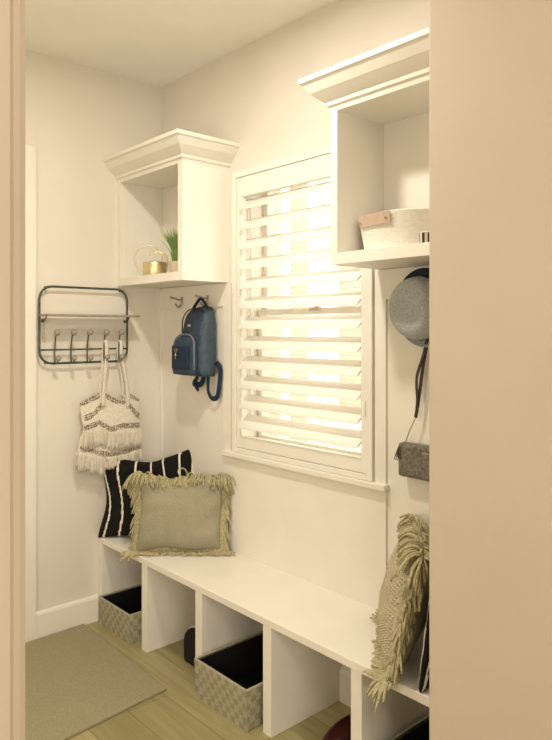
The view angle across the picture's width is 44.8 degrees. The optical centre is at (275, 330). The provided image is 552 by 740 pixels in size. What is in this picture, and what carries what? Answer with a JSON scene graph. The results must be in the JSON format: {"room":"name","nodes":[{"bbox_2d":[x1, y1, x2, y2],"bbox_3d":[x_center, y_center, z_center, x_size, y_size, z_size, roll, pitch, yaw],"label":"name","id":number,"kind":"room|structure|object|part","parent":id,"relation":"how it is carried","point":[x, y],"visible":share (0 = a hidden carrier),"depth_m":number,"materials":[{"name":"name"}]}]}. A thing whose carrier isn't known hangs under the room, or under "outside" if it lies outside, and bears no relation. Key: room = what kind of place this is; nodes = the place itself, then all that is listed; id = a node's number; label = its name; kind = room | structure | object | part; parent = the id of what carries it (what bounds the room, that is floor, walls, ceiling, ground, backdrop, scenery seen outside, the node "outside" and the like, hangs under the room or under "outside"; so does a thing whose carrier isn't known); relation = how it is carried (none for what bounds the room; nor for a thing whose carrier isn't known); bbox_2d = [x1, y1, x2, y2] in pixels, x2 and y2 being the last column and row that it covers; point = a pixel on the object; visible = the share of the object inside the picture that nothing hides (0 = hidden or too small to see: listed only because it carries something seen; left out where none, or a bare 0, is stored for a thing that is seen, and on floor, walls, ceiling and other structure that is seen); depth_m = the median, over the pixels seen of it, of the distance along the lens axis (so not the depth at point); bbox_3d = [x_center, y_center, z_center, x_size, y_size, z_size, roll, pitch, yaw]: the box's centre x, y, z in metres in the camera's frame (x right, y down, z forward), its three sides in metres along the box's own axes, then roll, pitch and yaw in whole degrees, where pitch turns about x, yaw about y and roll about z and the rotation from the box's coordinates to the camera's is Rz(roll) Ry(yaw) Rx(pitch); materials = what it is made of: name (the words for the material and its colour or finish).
{"room":"mudroom","nodes":[
{"label":"mudroom","id":0,"kind":"room"},
{"bbox_2d":[25,50,160,611],"bbox_3d":[-2.246,0.073,2.220,4.550,2.740,0.150,0,0,-42],"label":"wall","id":1,"kind":"structure","parent":0,"point":[77,116],"depth_m":3.26,"materials":[{"name":"paint"}]},
{"bbox_2d":[25,144,35,642],"bbox_3d":[-1.458,0.294,2.767,0.973,2.298,0.088,0,0,-42],"label":"door frame","id":2,"kind":"structure","parent":1,"relation":"in","point":[30,151],"depth_m":3.09,"materials":[{"name":"white paint"}]},
{"bbox_2d":[36,594,98,638],"bbox_3d":[-1.003,1.380,3.224,0.315,0.127,0.014,0,0,-42],"label":"baseboard","id":3,"kind":"structure","parent":1,"relation":"attached to","point":[55,619],"depth_m":3.22,"materials":[{"name":"white paint"}]},
{"bbox_2d":[38,285,139,364],"bbox_3d":[-0.902,-0.024,3.243,0.483,0.372,0.120,0,0,-42],"label":"hook rack","id":4,"kind":"object","parent":1,"relation":"attached to","point":[57,332],"visible":0.99,"depth_m":3.21,"materials":[{"name":"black metal"}]},
{"bbox_3d":[-1.020,0.011,3.125,0.031,0.032,0.032,0,0,-42],"label":"knob","id":5,"kind":"part","parent":4,"relation":"part of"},
{"bbox_3d":[-0.959,0.011,3.179,0.031,0.032,0.032,0,0,-42],"label":"knob","id":6,"kind":"part","parent":4,"relation":"part of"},
{"bbox_2d":[39,314,139,316],"bbox_3d":[-0.895,-0.069,3.237,0.480,0.009,0.102,0,0,-42],"label":"shelf","id":7,"kind":"object","parent":4,"relation":"attached to","point":[67,315],"depth_m":3.20,"materials":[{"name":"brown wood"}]},
{"bbox_3d":[-0.897,0.011,3.234,0.031,0.032,0.032,0,0,-42],"label":"knob","id":8,"kind":"part","parent":4,"relation":"part of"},
{"bbox_3d":[-0.832,0.011,3.293,0.031,0.032,0.032,0,0,-42],"label":"knob","id":9,"kind":"part","parent":4,"relation":"part of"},
{"bbox_2d":[75,340,142,476],"bbox_3d":[-0.826,0.385,3.322,0.363,0.672,0.061,0,0,-42],"label":"tote bag","id":10,"kind":"object","parent":4,"relation":"hanging from","point":[112,431],"visible":1,"depth_m":3.31,"materials":[{"name":"white fabric"}]},
{"bbox_3d":[-0.855,0.213,3.296,0.052,0.330,0.038,0,0,-42],"label":"handle","id":11,"kind":"part","parent":10,"relation":"part of","materials":[{"name":"beige fabric"}]},
{"bbox_3d":[-0.769,0.219,3.372,0.059,0.340,0.037,0,0,-42],"label":"handle","id":12,"kind":"part","parent":10,"relation":"part of","materials":[{"name":"white fabric"}]},
{"bbox_3d":[-0.772,0.011,3.347,0.031,0.032,0.032,0,0,-42],"label":"knob","id":13,"kind":"part","parent":4,"relation":"part of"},
{"bbox_2d":[25,0,335,87],"bbox_3d":[-0.444,-1.347,0.209,4.550,0.100,5.550,0,0,-42],"label":"ceiling","id":14,"kind":"structure","parent":0,"point":[158,43],"depth_m":2.90,"materials":[{"name":"paint"}]},
{"bbox_2d":[68,621,350,739],"bbox_3d":[-0.444,1.493,0.209,4.550,0.100,5.550,0,0,-42],"label":"floor","id":15,"kind":"structure","parent":0,"point":[176,713],"depth_m":2.49,"materials":[{"name":"brown wood"}]},
{"bbox_2d":[25,624,165,739],"bbox_3d":[-1.080,1.438,2.550,1.167,0.011,0.884,0,0,-42],"label":"rug","id":16,"kind":"object","parent":15,"relation":"on","point":[76,681],"visible":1,"depth_m":2.70,"materials":[{"name":"beige carpet"}]},
{"bbox_2d":[99,584,141,644],"bbox_3d":[-0.641,1.373,3.291,0.354,0.140,0.302,0,0,-42],"label":"storage basket","id":17,"kind":"object","parent":15,"relation":"on","point":[120,611],"visible":0.48,"depth_m":3.22,"materials":[{"name":"grey and beige checkered woven fabric"},{"name":"black fabric lining"}]},
{"bbox_2d":[184,626,194,666],"bbox_3d":[-0.312,1.360,2.894,0.100,0.166,0.188,0,0,-42],"label":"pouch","id":18,"kind":"object","parent":15,"relation":"on","point":[189,637],"visible":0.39,"depth_m":2.89,"materials":[{"name":"black"}]},
{"bbox_2d":[194,631,262,732],"bbox_3d":[-0.077,1.365,2.633,0.372,0.156,0.324,0,0,-42],"label":"storage basket","id":19,"kind":"object","parent":15,"relation":"on","point":[228,678],"visible":0.53,"depth_m":2.59,"materials":[{"name":"woven grey-beige fiber"},{"name":"black fabric lining"}]},
{"bbox_2d":[98,535,428,739],"bbox_3d":[-0.057,1.235,2.684,0.370,0.417,2.078,0,0,-42],"label":"storage bench","id":20,"kind":"object","parent":15,"relation":"on","point":[309,629],"visible":0.63,"depth_m":2.53,"materials":[{"name":"white paint"}]},
{"bbox_3d":[-0.736,1.248,3.443,0.368,0.389,0.043,0,0,-42],"label":"panel","id":21,"kind":"part","parent":20,"relation":"part of","materials":[{"name":"white paint"}]},
{"bbox_2d":[98,450,192,537],"bbox_3d":[-0.636,0.804,3.353,0.489,0.445,0.153,0,0,1],"label":"throw pillow","id":22,"kind":"object","parent":20,"relation":"on","point":[117,518],"visible":0.44,"depth_m":3.31,"materials":[{"name":"black fabric"}]},
{"bbox_2d":[119,468,236,562],"bbox_3d":[-0.451,0.848,3.095,0.538,0.421,0.163,0,0,-2],"label":"throw pillow","id":23,"kind":"object","parent":20,"relation":"on","point":[186,515],"visible":1,"depth_m":3.06,"materials":[{"name":"beige fabric"}]},
{"bbox_2d":[363,513,428,711],"bbox_3d":[0.396,0.836,2.143,0.228,0.488,0.572,0,0,8],"label":"throw pillow","id":24,"kind":"object","parent":20,"relation":"on","point":[400,619],"visible":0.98,"depth_m":1.97,"materials":[{"name":"beige fabric"}]},
{"bbox_2d":[419,602,428,692],"bbox_3d":[0.536,0.861,2.001,0.110,0.326,0.342,0,0,44],"label":"throw pillow","id":25,"kind":"object","parent":20,"relation":"on","point":[424,664],"visible":0.1,"depth_m":1.89,"materials":[{"name":"black fabric"}]},
{"bbox_2d":[322,713,350,739],"bbox_3d":[0.250,1.386,2.297,0.269,0.115,0.108,0,0,-42],"label":"ball","id":26,"kind":"object","parent":15,"relation":"on","point":[341,730],"visible":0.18,"depth_m":2.26,"materials":[{"name":"red leather"}]},
{"bbox_2d":[389,714,428,739],"bbox_3d":[0.502,1.366,2.057,0.319,0.154,0.274,0,0,-42],"label":"storage basket","id":27,"kind":"object","parent":15,"relation":"on","point":[419,730],"visible":0.41,"depth_m":2.19,"materials":[{"name":"black fabric"}]},
{"bbox_2d":[161,0,428,671],"bbox_3d":[0.137,0.073,2.858,0.150,2.740,2.080,0,0,-42],"label":"wall","id":28,"kind":"structure","parent":0,"point":[251,96],"depth_m":2.87,"materials":[{"name":"paint"}]},
{"bbox_2d":[103,128,239,287],"bbox_3d":[-0.517,-0.543,3.220,0.340,0.640,0.667,0,0,-42],"label":"upper cabinet","id":29,"kind":"object","parent":28,"relation":"attached to","point":[177,178],"visible":1,"depth_m":3.11,"materials":[{"name":"white paint"}]},
{"bbox_2d":[134,245,167,274],"bbox_3d":[-0.603,-0.338,3.263,0.143,0.151,0.116,0,0,-42],"label":"watering can","id":30,"kind":"object","parent":29,"relation":"on","point":[149,267],"visible":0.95,"depth_m":3.23,"materials":[{"name":"gold metal"}]},
{"bbox_3d":[-0.576,-0.334,3.275,0.095,0.103,0.007,0,0,-11],"label":"spout","id":31,"kind":"part","parent":30,"relation":"part of","materials":[{"name":"gold metal"}]},
{"bbox_2d":[160,228,177,271],"bbox_3d":[-0.459,-0.381,3.229,0.201,0.237,0.186,0,0,-42],"label":"potted grass","id":32,"kind":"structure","parent":29,"relation":"on","point":[171,240],"depth_m":3.20,"materials":[{"name":"plant"}]},
{"bbox_2d":[169,261,177,271],"bbox_3d":[-0.471,-0.296,3.226,0.086,0.066,0.086,0,0,-42],"label":"pot","id":33,"kind":"object","parent":32,"relation":"attached to","point":[173,265],"depth_m":3.19,"materials":[{"name":"ceramic"}]},
{"bbox_2d":[120,271,217,287],"bbox_3d":[-0.516,-0.243,3.278,0.261,0.040,0.521,0,0,-42],"label":"shelf","id":34,"kind":"object","parent":29,"relation":"attached to","point":[170,279],"depth_m":3.20,"materials":[{"name":"white paint"}]},
{"bbox_3d":[-0.517,-0.805,3.220,0.340,0.116,0.667,0,0,-42],"label":"crown moulding","id":35,"kind":"part","parent":29,"relation":"part of","materials":[{"name":"white paint"}]},
{"bbox_2d":[170,296,182,307],"bbox_3d":[-0.505,-0.142,3.391,0.076,0.059,0.018,0,0,-42],"label":"wall hook","id":36,"kind":"object","parent":28,"relation":"attached to","point":[171,297],"visible":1,"depth_m":3.40,"materials":[{"name":"silver metal"}]},
{"bbox_2d":[160,283,231,549],"bbox_3d":[-0.413,0.403,3.351,0.011,1.247,0.612,0,0,-42],"label":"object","id":37,"kind":"structure","parent":28,"relation":"attached to","point":[191,421],"depth_m":3.34,"materials":[{"name":"white paint"}]},
{"bbox_2d":[195,294,208,306],"bbox_3d":[-0.359,-0.142,3.227,0.076,0.059,0.018,0,0,-42],"label":"wall hook","id":38,"kind":"object","parent":28,"relation":"attached to","point":[207,296],"visible":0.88,"depth_m":3.24,"materials":[{"name":"silver metal"}]},
{"bbox_2d":[172,297,222,400],"bbox_3d":[-0.389,0.090,3.199,0.152,0.496,0.257,0,0,-42],"label":"backpack","id":39,"kind":"object","parent":38,"relation":"hanging from","point":[194,351],"visible":1,"depth_m":3.16,"materials":[{"name":"blue fabric"}]},
{"bbox_3d":[-0.365,-0.119,3.225,0.124,0.077,0.021,0,0,43],"label":"handle","id":40,"kind":"part","parent":39,"relation":"part of","materials":[{"name":"blue fabric"}]},
{"bbox_2d":[230,458,374,606],"bbox_3d":[0.080,0.806,2.801,0.010,0.441,0.866,0,0,-42],"label":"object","id":41,"kind":"structure","parent":28,"relation":"attached to","point":[321,532],"depth_m":2.74,"materials":[{"name":"white paint"}]},
{"bbox_2d":[222,192,388,492],"bbox_3d":[0.143,-0.084,2.840,0.204,1.405,0.967,0,0,-42],"label":"window","id":42,"kind":"structure","parent":28,"relation":"in","point":[263,210],"depth_m":3.02,"materials":[{"name":"white paint"}]},
{"bbox_3d":[0.189,-0.084,2.885,0.034,1.285,0.833,0,0,-42],"label":"frame","id":43,"kind":"part","parent":42,"relation":"part of","materials":[{"name":"white paint"}]},
{"bbox_2d":[232,146,375,481],"bbox_3d":[0.088,-0.082,2.795,0.078,1.285,0.836,0,0,-42],"label":"plantation shutter","id":44,"kind":"object","parent":42,"relation":"attached to","point":[315,165],"visible":0.8,"depth_m":2.78,"materials":[{"name":"white wood"}]},
{"bbox_3d":[0.079,0.579,2.783,0.033,0.036,0.967,0,0,-42],"label":"sill","id":45,"kind":"part","parent":42,"relation":"part of","materials":[{"name":"white paint"}]},
{"bbox_3d":[0.194,-0.375,2.883,0.030,0.613,0.720,0,0,-42],"label":"sash","id":46,"kind":"part","parent":42,"relation":"part of","materials":[{"name":"white paint"}]},
{"bbox_3d":[0.168,0.209,2.859,0.030,0.607,0.720,0,0,-42],"label":"sash","id":47,"kind":"part","parent":42,"relation":"part of","materials":[{"name":"white paint"}]},
{"bbox_2d":[339,668,350,707],"bbox_3d":[0.075,1.380,2.803,0.014,0.127,1.990,0,0,-42],"label":"baseboard","id":48,"kind":"structure","parent":28,"relation":"attached to","point":[344,675],"depth_m":2.58,"materials":[{"name":"white paint"}]},
{"bbox_2d":[298,27,428,269],"bbox_3d":[0.424,-0.543,2.169,0.340,0.640,0.667,0,0,-42],"label":"upper cabinet","id":49,"kind":"object","parent":28,"relation":"attached to","point":[377,100],"visible":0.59,"depth_m":2.29,"materials":[{"name":"white paint"}]},
{"bbox_3d":[0.424,-0.805,2.169,0.340,0.116,0.667,0,0,-42],"label":"crown moulding","id":50,"kind":"part","parent":49,"relation":"part of","materials":[{"name":"white paint"}]},
{"bbox_2d":[337,242,428,268],"bbox_3d":[0.479,-0.243,2.168,0.261,0.040,0.521,0,0,-42],"label":"shelf","id":51,"kind":"object","parent":49,"relation":"attached to","point":[410,255],"depth_m":2.17,"materials":[{"name":"white paint"}]},
{"bbox_2d":[358,208,428,249],"bbox_3d":[0.418,-0.323,2.227,0.240,0.118,0.323,0,0,-39],"label":"rope basket","id":52,"kind":"object","parent":49,"relation":"on","point":[396,227],"visible":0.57,"depth_m":2.13,"materials":[{"name":"white fabric"}]},
{"bbox_3d":[0.316,-0.360,2.184,0.024,0.038,0.158,0,0,-32],"label":"leather handle","id":53,"kind":"part","parent":52,"relation":"part of","materials":[{"name":"brown leather"}]},
{"bbox_2d":[419,231,428,242],"bbox_3d":[0.455,-0.280,2.034,0.038,0.035,0.038,0,0,-42],"label":"candle cup","id":54,"kind":"object","parent":49,"relation":"on","point":[424,235],"visible":0.73,"depth_m":2.02,"materials":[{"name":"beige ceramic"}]},
{"bbox_2d":[375,266,428,623],"bbox_3d":[0.570,0.403,2.254,0.011,1.247,0.602,0,0,-42],"label":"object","id":55,"kind":"structure","parent":28,"relation":"attached to","point":[397,359],"depth_m":2.42,"materials":[{"name":"white paint"}]},
{"bbox_2d":[429,0,551,739],"bbox_3d":[1.742,0.073,0.672,0.676,2.740,3.320,0,0,-42],"label":"wall","id":56,"kind":"structure","parent":0,"point":[490,61],"depth_m":1.56,"materials":[{"name":"paint"}]},
{"bbox_3d":[-0.939,0.073,0.256,3.874,2.740,0.120,0,0,-42],"label":"wall","id":57,"kind":"structure","parent":0,"visible":0},
{"bbox_2d":[0,0,24,739],"bbox_3d":[-0.356,0.253,0.766,0.090,2.380,0.149,0,0,-42],"label":"trim","id":58,"kind":"structure","parent":57,"relation":"attached to","point":[12,12],"depth_m":0.74,"materials":[{"name":"paint"}]},
{"label":"outside","id":59,"kind":"structure","parent":0,"visible":0},
{"bbox_3d":[4.786,1.943,8.421,13.500,0.100,28.000,0,0,-42],"label":"ground","id":60,"kind":"structure","parent":59,"visible":0},
{"bbox_2d":[268,178,360,450],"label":"window","id":61,"kind":"structure","parent":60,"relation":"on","point":[323,198],"depth_m":6.91,"materials":[{"name":"glass"}]},
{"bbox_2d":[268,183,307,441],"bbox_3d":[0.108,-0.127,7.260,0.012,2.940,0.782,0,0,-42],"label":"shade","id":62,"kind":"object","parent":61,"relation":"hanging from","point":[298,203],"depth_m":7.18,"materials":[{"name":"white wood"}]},
{"bbox_2d":[340,266,360,406],"bbox_3d":[0.944,-0.357,6.326,0.012,2.400,0.908,0,0,-42],"label":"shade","id":63,"kind":"object","parent":61,"relation":"hanging from","point":[350,285],"depth_m":6.56,"materials":[{"name":"white wood"}]},
{"bbox_3d":[0.536,-0.142,2.229,0.076,0.059,0.018,0,0,-42],"label":"wall hook","id":64,"kind":"object","parent":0,"visible":0},
{"bbox_2d":[389,268,428,346],"bbox_3d":[0.475,-0.076,2.240,0.127,0.270,0.252,0,0,-42],"label":"hat","id":65,"kind":"object","parent":64,"relation":"hanging from","point":[409,300],"visible":0.72,"depth_m":2.21,"materials":[{"name":"grey fabric"}]},
{"bbox_2d":[394,340,428,481],"bbox_3d":[0.508,0.190,2.277,0.044,0.647,0.238,0,0,-42],"label":"purse","id":66,"kind":"object","parent":64,"relation":"hanging from","point":[413,458],"visible":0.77,"depth_m":2.30,"materials":[{"name":"grey leather"}]},
{"bbox_3d":[0.467,0.348,2.329,0.008,0.092,0.046,0,0,-42],"label":"strap chain","id":67,"kind":"part","parent":66,"relation":"part of","materials":[{"name":"silver metal"}]}
]}

